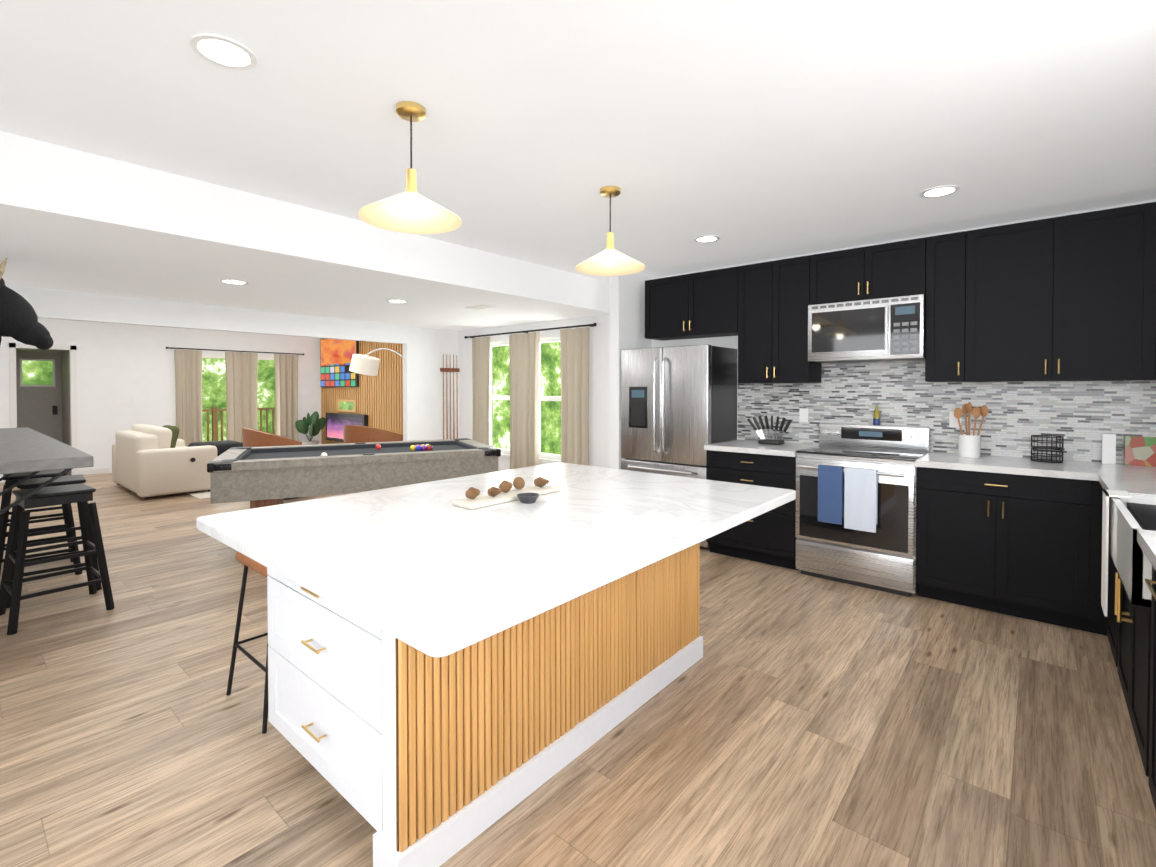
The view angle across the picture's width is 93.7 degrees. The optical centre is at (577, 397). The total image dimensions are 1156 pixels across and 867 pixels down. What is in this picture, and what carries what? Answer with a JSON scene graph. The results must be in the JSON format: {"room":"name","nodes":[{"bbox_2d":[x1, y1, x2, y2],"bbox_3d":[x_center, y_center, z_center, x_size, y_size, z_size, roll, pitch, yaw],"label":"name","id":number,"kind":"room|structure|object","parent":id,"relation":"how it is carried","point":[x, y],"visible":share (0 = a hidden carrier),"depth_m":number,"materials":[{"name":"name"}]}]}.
{"room":"kitchen and living room","nodes":[
{"label":"kitchen and living room","id":0,"kind":"room"},
{"bbox_2d":[16,348,70,474],"bbox_3d":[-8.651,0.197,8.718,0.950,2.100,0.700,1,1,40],"label":"door","id":1,"kind":"structure","parent":0,"point":[43,389],"depth_m":9.00,"materials":[{"name":"black"}]},
{"bbox_2d":[0,286,459,482],"bbox_3d":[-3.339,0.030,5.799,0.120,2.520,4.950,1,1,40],"label":"wall","id":2,"kind":"structure","parent":0,"point":[120,343],"depth_m":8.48,"materials":[{"name":"paint"}]},
{"bbox_2d":[0,257,53,349],"bbox_3d":[-3.657,-0.519,3.274,0.658,0.599,0.703,1,1,40],"label":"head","id":3,"kind":"object","parent":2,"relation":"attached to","point":[19,322],"visible":1,"depth_m":3.36},
{"bbox_2d":[9,343,111,474],"bbox_3d":[-7.744,0.209,8.884,0.015,2.070,2.170,1,1,40],"label":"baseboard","id":4,"kind":"structure","parent":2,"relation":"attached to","point":[12,383],"depth_m":8.55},
{"bbox_2d":[166,347,303,354],"bbox_3d":[-6.439,-0.877,10.338,0.093,0.040,2.340,1,1,40],"label":"curtain rod","id":5,"kind":"object","parent":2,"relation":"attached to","point":[232,350],"visible":1,"depth_m":10.21,"materials":[{"name":"black metal"}]},
{"bbox_2d":[174,349,202,446],"bbox_3d":[-6.963,0.182,9.697,0.084,2.060,0.420,1,1,40],"label":"door curtain","id":6,"kind":"object","parent":5,"relation":"hanging from","point":[188,379],"visible":0.67,"depth_m":9.69,"materials":[{"name":"fabric"}]},
{"bbox_2d":[225,352,257,441],"bbox_3d":[-6.411,0.173,10.343,0.085,2.060,0.560,1,1,40],"label":"door curtain","id":7,"kind":"object","parent":5,"relation":"hanging from","point":[241,390],"visible":0.73,"depth_m":10.30,"materials":[{"name":"fabric"}]},
{"bbox_2d":[274,354,297,440],"bbox_3d":[-5.886,0.164,10.960,0.081,2.060,0.460,1,1,40],"label":"door curtain","id":8,"kind":"object","parent":5,"relation":"hanging from","point":[286,392],"visible":0.75,"depth_m":10.96,"materials":[{"name":"fabric"}]},
{"bbox_2d":[202,354,273,359],"bbox_3d":[-6.504,0.206,10.436,0.050,2.030,1.800,1,1,40],"label":"window trim","id":9,"kind":"structure","parent":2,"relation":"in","point":[223,356],"depth_m":10.15,"materials":[{"name":"white wood"}]},
{"bbox_2d":[321,338,402,443],"bbox_3d":[-4.058,-0.037,10.359,3.690,2.518,0.034,1,1,40],"label":"panel","id":10,"kind":"object","parent":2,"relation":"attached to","point":[379,397],"visible":0.27,"depth_m":10.04,"materials":[{"name":"brown wood"}]},
{"bbox_2d":[320,338,358,386],"bbox_3d":[-4.837,-0.717,10.954,1.540,1.020,0.048,1,1,40],"label":"wall-mounted tv","id":11,"kind":"object","parent":10,"relation":"attached to","point":[335,357],"visible":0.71,"depth_m":10.93,"materials":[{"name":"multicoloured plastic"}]},
{"bbox_2d":[326,413,367,441],"bbox_3d":[-4.605,0.607,10.752,1.580,0.560,0.084,1,1,40],"label":"fireplace","id":12,"kind":"object","parent":10,"relation":"attached to","point":[336,423],"visible":0.57,"depth_m":10.84,"materials":[{"name":"black glass"}]},
{"bbox_2d":[338,399,356,411],"bbox_3d":[-4.596,0.166,10.779,0.750,0.240,0.023,1,1,40],"label":"picture frame","id":13,"kind":"object","parent":10,"relation":"attached to","point":[347,405],"visible":1,"depth_m":10.74,"materials":[{"name":"brown wood"}]},
{"bbox_2d":[440,354,459,438],"bbox_3d":[-1.769,0.124,7.524,0.070,1.440,0.290,1,1,40],"label":"cue rack","id":14,"kind":"object","parent":2,"relation":"attached to","point":[446,369],"visible":0.65,"depth_m":7.52,"materials":[{"name":"brown wood"}]},
{"bbox_2d":[0,131,608,330],"bbox_3d":[-2.252,-1.056,4.876,2.750,0.319,4.980,1,1,40],"label":"ceiling","id":15,"kind":"structure","parent":0,"point":[74,221],"depth_m":3.61,"materials":[{"name":"paint"}]},
{"bbox_2d":[219,279,248,284],"bbox_3d":[-2.621,-0.881,4.129,0.190,0.007,0.190,1,1,40],"label":"recessed light","id":16,"kind":"object","parent":15,"relation":"in","point":[235,281],"visible":1,"depth_m":4.11,"materials":[{"name":"white plastic"}]},
{"bbox_2d":[386,299,407,302],"bbox_3d":[-1.679,-0.894,5.034,0.190,0.007,0.190,1,1,40],"label":"recessed light","id":17,"kind":"object","parent":15,"relation":"in","point":[397,301],"visible":1,"depth_m":5.04,"materials":[{"name":"white plastic"}]},
{"bbox_2d":[465,305,495,309],"bbox_3d":[-0.976,-0.901,5.413,0.300,0.005,0.150,1,1,40],"label":"ceiling vent","id":18,"kind":"object","parent":15,"relation":"in","point":[480,307],"visible":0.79,"depth_m":5.42,"materials":[{"name":"white metal"}]},
{"bbox_2d":[0,473,1155,866],"bbox_3d":[-3.367,1.348,5.284,13.970,0.100,7.100,1,1,40],"label":"floor","id":19,"kind":"structure","parent":0,"point":[790,717],"depth_m":2.10,"materials":[{"name":"brown wood"}]},
{"bbox_2d":[2,481,66,558],"bbox_3d":[-4.385,0.932,4.384,0.469,0.762,0.469,-1,1,-45],"label":"stool","id":20,"kind":"object","parent":19,"relation":"on","point":[44,516],"visible":0.08,"depth_m":4.34,"materials":[{"name":"black wood"}]},
{"bbox_2d":[0,469,81,574],"bbox_3d":[-4.015,0.938,4.016,0.469,0.762,0.469,1,1,43],"label":"stool","id":21,"kind":"object","parent":19,"relation":"on","point":[14,478],"visible":0.56,"depth_m":3.95,"materials":[{"name":"black metal"}]},
{"bbox_2d":[0,427,93,514],"bbox_3d":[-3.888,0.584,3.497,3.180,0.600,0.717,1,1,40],"label":"bar table","id":22,"kind":"object","parent":19,"relation":"on","point":[26,449],"visible":1,"depth_m":2.79,"materials":[{"name":"grey stone"}]},
{"bbox_2d":[6,474,101,607],"bbox_3d":[-3.593,0.942,3.710,0.469,0.762,0.469,-1,1,-45],"label":"stool","id":23,"kind":"object","parent":19,"relation":"on","point":[59,481],"visible":0.5,"depth_m":3.66,"materials":[{"name":"black metal"}]},
{"bbox_2d":[0,483,114,634],"bbox_3d":[-3.223,0.948,3.342,0.469,0.762,0.469,1,1,37],"label":"stool","id":24,"kind":"object","parent":19,"relation":"on","point":[80,494],"visible":0.96,"depth_m":3.30,"materials":[{"name":"black metal"}]},
{"bbox_2d":[185,490,210,499],"bbox_3d":[-4.868,1.242,8.663,2.700,0.012,2.700,1,1,40],"label":"area rug","id":25,"kind":"object","parent":19,"relation":"on","point":[203,494],"visible":0.14,"depth_m":7.03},
{"bbox_2d":[112,424,216,498],"bbox_3d":[-5.724,0.810,7.495,1.704,0.884,0.860,1,1,40],"label":"sofa","id":26,"kind":"object","parent":25,"relation":"on","point":[148,461],"visible":0.92,"depth_m":6.96,"materials":[{"name":"fabric"}]},
{"bbox_2d":[188,440,242,456],"bbox_3d":[-5.903,0.988,8.910,0.900,0.487,0.700,1,1,40],"label":"ottoman","id":27,"kind":"object","parent":25,"relation":"on","point":[223,446],"visible":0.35,"depth_m":8.73,"materials":[{"name":"black fabric"}]},
{"bbox_2d":[226,552,268,733],"bbox_3d":[-1.274,0.940,2.469,0.438,0.801,0.458,1,1,40],"label":"counter stool","id":28,"kind":"object","parent":19,"relation":"on","point":[254,565],"visible":0.23,"depth_m":2.39,"materials":[{"name":"black metal"}]},
{"bbox_2d":[242,428,301,499],"bbox_3d":[-3.835,0.823,6.939,0.904,0.900,0.789,1,1,40],"label":"lounge chair","id":29,"kind":"object","parent":19,"relation":"on","point":[251,437],"visible":0.19,"depth_m":6.56,"materials":[{"name":"brown leather"}]},
{"bbox_2d":[295,411,325,444],"bbox_3d":[-5.411,0.747,11.057,0.584,0.929,0.506,1,1,40],"label":"potted plant","id":30,"kind":"object","parent":19,"relation":"on","point":[315,422],"visible":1,"depth_m":10.99,"materials":[{"name":"green plant"}]},
{"bbox_2d":[207,438,500,564],"bbox_3d":[-2.044,0.891,5.188,2.320,0.817,1.260,0,1,-26],"label":"pool table","id":31,"kind":"object","parent":19,"relation":"on","point":[259,477],"visible":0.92,"depth_m":4.63,"materials":[{"name":"stone"}]},
{"bbox_2d":[321,444,432,455],"bbox_3d":[-1.939,0.504,5.185,0.548,0.057,1.082,1,1,40],"label":"balls","id":32,"kind":"object","parent":31,"relation":"on","point":[425,447],"visible":0.94,"depth_m":5.35},
{"bbox_2d":[343,425,402,442],"bbox_3d":[-2.818,0.815,7.517,0.904,0.900,0.789,1,1,40],"label":"lounge chair","id":33,"kind":"object","parent":19,"relation":"on","point":[355,433],"visible":0.23,"depth_m":7.15,"materials":[{"name":"brown leather"}]},
{"bbox_2d":[349,348,402,375],"bbox_3d":[-2.761,0.240,8.408,1.820,2.022,0.430,0,1,20],"label":"arc floor lamp","id":34,"kind":"object","parent":19,"relation":"on","point":[366,364],"visible":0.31,"depth_m":8.46,"materials":[{"name":"white fabric"}]},
{"bbox_2d":[267,543,702,866],"bbox_3d":[-0.283,0.903,2.415,0.937,0.875,1.758,1,1,40],"label":"kitchen island","id":35,"kind":"object","parent":19,"relation":"on","point":[414,757],"visible":0.6,"depth_m":1.78,"materials":[{"name":"white wood"}]},
{"bbox_2d":[196,462,795,657],"bbox_3d":[-0.190,0.447,2.211,1.475,0.040,1.945,1,1,40],"label":"island countertop","id":36,"kind":"structure","parent":35,"relation":"on","point":[429,569],"depth_m":1.66,"materials":[{"name":"stone"}]},
{"bbox_2d":[452,476,560,508],"bbox_3d":[-0.289,0.388,2.298,0.130,0.075,0.510,1,1,40],"label":"tray","id":37,"kind":"object","parent":36,"relation":"on","point":[503,493],"visible":1,"depth_m":2.23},
{"bbox_2d":[517,493,538,503],"bbox_3d":[-0.203,0.411,2.206,0.094,0.030,0.093,1,1,40],"label":"bowl","id":38,"kind":"object","parent":36,"relation":"on","point":[527,498],"visible":1,"depth_m":2.18,"materials":[{"name":"grey ceramic"}]},
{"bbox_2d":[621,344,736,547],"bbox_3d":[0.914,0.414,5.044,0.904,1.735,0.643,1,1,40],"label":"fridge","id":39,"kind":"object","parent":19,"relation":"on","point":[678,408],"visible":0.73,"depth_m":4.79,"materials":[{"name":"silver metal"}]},
{"bbox_2d":[706,450,798,570],"bbox_3d":[1.548,0.872,4.523,0.730,0.875,0.628,1,1,40],"label":"base cabinet","id":40,"kind":"object","parent":19,"relation":"on","point":[769,537],"depth_m":4.23,"materials":[{"name":"black wood"}]},
{"bbox_2d":[705,438,816,457],"bbox_3d":[1.539,0.414,4.504,0.736,0.040,0.658,1,1,40],"label":"countertop","id":41,"kind":"structure","parent":40,"relation":"on","point":[741,445],"depth_m":4.37,"materials":[{"name":"white stone"}]},
{"bbox_2d":[747,415,791,444],"bbox_3d":[1.628,0.272,4.572,0.379,0.241,0.121,1,1,40],"label":"knife block","id":42,"kind":"object","parent":41,"relation":"on","point":[765,439],"visible":1,"depth_m":4.55,"materials":[{"name":"black plastic"}]},
{"bbox_2d":[795,423,929,596],"bbox_3d":[2.087,0.769,3.993,0.764,1.095,0.705,1,1,40],"label":"range","id":43,"kind":"object","parent":19,"relation":"on","point":[883,558],"visible":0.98,"depth_m":3.81,"materials":[{"name":"silver metal"}]},
{"bbox_2d":[818,465,843,524],"bbox_3d":[1.777,0.680,3.810,0.160,0.398,0.047,1,1,40],"label":"hanging towel","id":44,"kind":"object","parent":43,"relation":"hanging from","point":[830,494],"visible":0.98,"depth_m":3.79,"materials":[{"name":"blue fabric"}]},
{"bbox_2d":[844,467,877,532],"bbox_3d":[1.923,0.692,3.685,0.195,0.418,0.047,1,1,40],"label":"hanging towel","id":45,"kind":"object","parent":43,"relation":"hanging from","point":[860,499],"visible":0.98,"depth_m":3.66,"materials":[{"name":"white fabric"}]},
{"bbox_2d":[873,405,879,425],"bbox_3d":[2.318,0.138,4.206,0.047,0.160,0.047,1,1,40],"label":"oil bottle","id":46,"kind":"object","parent":43,"relation":"on","point":[876,418],"visible":0.94,"depth_m":4.19,"materials":[{"name":"yellow glass"}]},
{"bbox_2d":[915,466,1088,630],"bbox_3d":[2.753,0.887,3.497,0.885,0.875,0.628,1,1,40],"label":"base cabinet","id":47,"kind":"object","parent":19,"relation":"on","point":[1008,544],"depth_m":3.26,"materials":[{"name":"black wood"}]},
{"bbox_2d":[915,450,1155,481],"bbox_3d":[2.980,0.432,3.276,1.517,0.040,0.658,1,1,40],"label":"countertop","id":48,"kind":"structure","parent":47,"relation":"on","point":[936,459],"depth_m":3.28,"materials":[{"name":"white stone"}]},
{"bbox_2d":[954,402,987,457],"bbox_3d":[2.669,0.218,3.684,0.191,0.374,0.124,1,1,40],"label":"utensil crock","id":49,"kind":"object","parent":48,"relation":"on","point":[969,445],"visible":1,"depth_m":3.65,"materials":[{"name":"white ceramic"}]},
{"bbox_2d":[1031,435,1063,462],"bbox_3d":[2.995,0.327,3.461,0.158,0.162,0.158,1,1,40],"label":"wire baskets","id":50,"kind":"object","parent":48,"relation":"on","point":[1051,447],"visible":1,"depth_m":3.45,"materials":[{"name":"black metal"}]},
{"bbox_2d":[1101,433,1155,466],"bbox_3d":[3.410,0.320,3.255,0.380,0.184,0.045,1,1,40],"label":"cookbook","id":51,"kind":"object","parent":48,"relation":"on","point":[1139,451],"visible":0.95,"depth_m":3.28,"materials":[{"name":"multicoloured paper"}]},
{"bbox_2d":[1097,474,1155,573],"bbox_3d":[1.920,0.461,1.370,0.658,0.040,3.620,1,1,40],"label":"countertop","id":52,"kind":"structure","parent":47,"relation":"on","point":[1146,539],"depth_m":2.52,"materials":[{"name":"white stone"}]},
{"bbox_2d":[1101,489,1131,616],"bbox_3d":[2.350,0.678,2.367,0.077,0.525,0.170,1,1,40],"label":"towel","id":53,"kind":"object","parent":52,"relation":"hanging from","point":[1107,493],"visible":1,"depth_m":2.34,"materials":[{"name":"white fabric"}]},
{"bbox_2d":[1108,490,1155,605],"bbox_3d":[2.334,0.559,1.945,0.565,0.247,0.880,1,1,40],"label":"sink","id":54,"kind":"object","parent":52,"relation":"in","point":[1127,516],"depth_m":2.04,"materials":[{"name":"white ceramic"}]},
{"bbox_2d":[1085,478,1112,653],"bbox_3d":[2.890,0.901,2.537,0.686,0.875,0.695,1,1,40],"label":"base cabinet","id":55,"kind":"object","parent":19,"relation":"on","point":[1096,622],"depth_m":3.00,"materials":[{"name":"black wood"}]},
{"bbox_2d":[1113,570,1140,754],"bbox_3d":[2.389,0.910,1.904,0.628,0.875,0.920,1,1,40],"label":"base cabinet","id":56,"kind":"object","parent":19,"relation":"on","point":[1126,618],"depth_m":2.10,"materials":[{"name":"black wood"}]},
{"bbox_2d":[1141,562,1155,809],"bbox_3d":[1.880,0.919,1.306,0.628,0.875,0.650,1,1,40],"label":"base cabinet","id":57,"kind":"object","parent":19,"relation":"on","point":[1148,596],"depth_m":1.77,"materials":[{"name":"black wood"}]},
{"bbox_2d":[0,0,1155,281],"bbox_3d":[-2.910,-1.266,4.856,12.770,0.100,7.100,1,1,40],"label":"ceiling","id":58,"kind":"structure","parent":0,"point":[752,130],"depth_m":2.22,"materials":[{"name":"paint"}]},
{"bbox_2d":[190,33,256,69],"bbox_3d":[-1.197,-1.167,1.834,0.190,0.007,0.190,1,1,40],"label":"recessed light","id":59,"kind":"object","parent":58,"relation":"in","point":[223,51],"visible":1,"depth_m":1.82,"materials":[{"name":"white plastic"}]},
{"bbox_2d":[358,101,461,233],"bbox_3d":[-0.681,-0.950,2.212,0.406,0.451,0.406,1,1,40],"label":"pendant light","id":60,"kind":"object","parent":58,"relation":"hanging from","point":[410,209],"visible":1,"depth_m":2.23,"materials":[{"name":"gold metal"}]},
{"bbox_2d":[575,186,645,275],"bbox_3d":[0.184,-0.964,3.104,0.406,0.451,0.406,1,1,40],"label":"pendant light","id":61,"kind":"object","parent":58,"relation":"hanging from","point":[609,260],"visible":1,"depth_m":3.10,"materials":[{"name":"gold metal"}]},
{"bbox_2d":[694,235,719,242],"bbox_3d":[0.977,-1.201,4.107,0.190,0.007,0.190,1,1,40],"label":"recessed light","id":62,"kind":"object","parent":58,"relation":"in","point":[706,238],"visible":0.98,"depth_m":4.08,"materials":[{"name":"white plastic"}]},
{"bbox_2d":[920,185,958,197],"bbox_3d":[2.084,-1.186,3.124,0.190,0.007,0.190,1,1,40],"label":"recessed light","id":63,"kind":"object","parent":58,"relation":"in","point":[939,191],"visible":1,"depth_m":3.12,"materials":[{"name":"white plastic"}]},
{"bbox_2d":[608,273,651,468],"bbox_3d":[0.522,0.036,5.399,0.115,2.520,0.550,1,1,40],"label":"wall","id":64,"kind":"structure","parent":0,"point":[626,316],"depth_m":5.21,"materials":[{"name":"paint"}]},
{"bbox_2d":[456,199,1155,470],"bbox_3d":[1.074,0.036,5.389,7.370,2.520,0.150,1,1,40],"label":"wall","id":65,"kind":"structure","parent":0,"point":[598,341],"depth_m":6.09,"materials":[{"name":"paint"}]},
{"bbox_2d":[490,341,509,456],"bbox_3d":[-0.956,0.021,7.085,0.780,1.500,0.100,1,1,40],"label":"window","id":66,"kind":"structure","parent":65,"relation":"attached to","point":[505,452],"depth_m":7.22,"materials":[{"name":"white wood"}]},
{"bbox_2d":[464,323,596,338],"bbox_3d":[-0.661,-0.814,6.732,2.310,0.040,0.093,1,1,40],"label":"curtain rod","id":67,"kind":"object","parent":65,"relation":"attached to","point":[527,331],"visible":1,"depth_m":6.60,"materials":[{"name":"black metal"}]},
{"bbox_2d":[472,336,490,445],"bbox_3d":[-1.284,0.224,7.243,0.380,2.050,0.086,1,1,40],"label":"curtain","id":68,"kind":"object","parent":67,"relation":"hanging from","point":[481,382],"visible":0.54,"depth_m":7.23,"materials":[{"name":"fabric"}]},
{"bbox_2d":[509,332,539,468],"bbox_3d":[-0.675,0.231,6.723,0.540,2.050,0.087,1,1,40],"label":"curtain","id":69,"kind":"object","parent":67,"relation":"hanging from","point":[524,394],"visible":0.71,"depth_m":6.70,"materials":[{"name":"fabric"}]},
{"bbox_2d":[560,327,589,465],"bbox_3d":[-0.043,0.239,6.185,0.440,2.050,0.086,1,1,40],"label":"curtain","id":70,"kind":"object","parent":67,"relation":"hanging from","point":[574,346],"visible":0.77,"depth_m":6.15,"materials":[{"name":"fabric"}]},
{"bbox_2d":[539,337,560,462],"bbox_3d":[-0.255,0.030,6.489,0.780,1.500,0.100,1,1,40],"label":"window","id":71,"kind":"structure","parent":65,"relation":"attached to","point":[549,457],"depth_m":6.62,"materials":[{"name":"white wood"}]},
{"bbox_2d":[645,267,736,340],"bbox_3d":[1.112,-0.849,5.067,0.948,0.560,0.328,1,1,40],"label":"upper cabinet","id":72,"kind":"object","parent":65,"relation":"attached to","point":[700,304],"depth_m":4.92,"materials":[{"name":"black wood"}]},
{"bbox_2d":[729,255,824,385],"bbox_3d":[1.678,-0.622,4.587,0.644,1.000,0.328,1,1,40],"label":"upper cabinet","id":73,"kind":"object","parent":65,"relation":"attached to","point":[773,296],"depth_m":4.44,"materials":[{"name":"black wood"}]},
{"bbox_2d":[809,237,928,304],"bbox_3d":[2.218,-0.918,4.123,0.770,0.395,0.328,1,1,40],"label":"upper cabinet","id":74,"kind":"object","parent":65,"relation":"attached to","point":[900,268],"depth_m":3.97,"materials":[{"name":"black wood"}]},
{"bbox_2d":[808,294,925,362],"bbox_3d":[2.183,-0.496,4.088,0.766,0.438,0.408,1,1,40],"label":"microwave","id":75,"kind":"object","parent":74,"relation":"attached to","point":[882,329],"visible":0.96,"depth_m":3.94,"materials":[{"name":"silver metal"}]},
{"bbox_2d":[921,229,976,385],"bbox_3d":[2.618,-0.610,3.786,0.278,1.000,0.328,1,1,40],"label":"upper cabinet","id":76,"kind":"object","parent":65,"relation":"attached to","point":[951,300],"depth_m":3.66,"materials":[{"name":"black wood"}]},
{"bbox_2d":[977,202,1155,381],"bbox_3d":[3.018,-0.605,3.446,0.984,1.000,0.328,1,1,40],"label":"upper cabinet","id":77,"kind":"object","parent":65,"relation":"attached to","point":[1047,328],"depth_m":3.28,"materials":[{"name":"black wood"}]},
{"label":"outside","id":78,"kind":"structure","parent":0,"visible":0},
{"bbox_2d":[202,358,274,441],"bbox_3d":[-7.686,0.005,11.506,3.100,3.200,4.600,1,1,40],"label":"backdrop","id":79,"kind":"structure","parent":78,"point":[213,382],"depth_m":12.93,"materials":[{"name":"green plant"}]},
{"bbox_2d":[202,407,274,441],"bbox_3d":[-7.876,0.713,11.678,0.090,1.020,4.200,1,1,40],"label":"rail","id":80,"kind":"object","parent":79,"relation":"on","point":[214,410],"visible":0.15,"depth_m":11.71,"materials":[{"name":"brown wood"}]},
{"bbox_2d":[493,342,560,454],"bbox_3d":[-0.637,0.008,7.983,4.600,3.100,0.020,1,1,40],"label":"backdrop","id":81,"kind":"structure","parent":78,"point":[550,386],"depth_m":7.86,"materials":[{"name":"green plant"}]}
]}

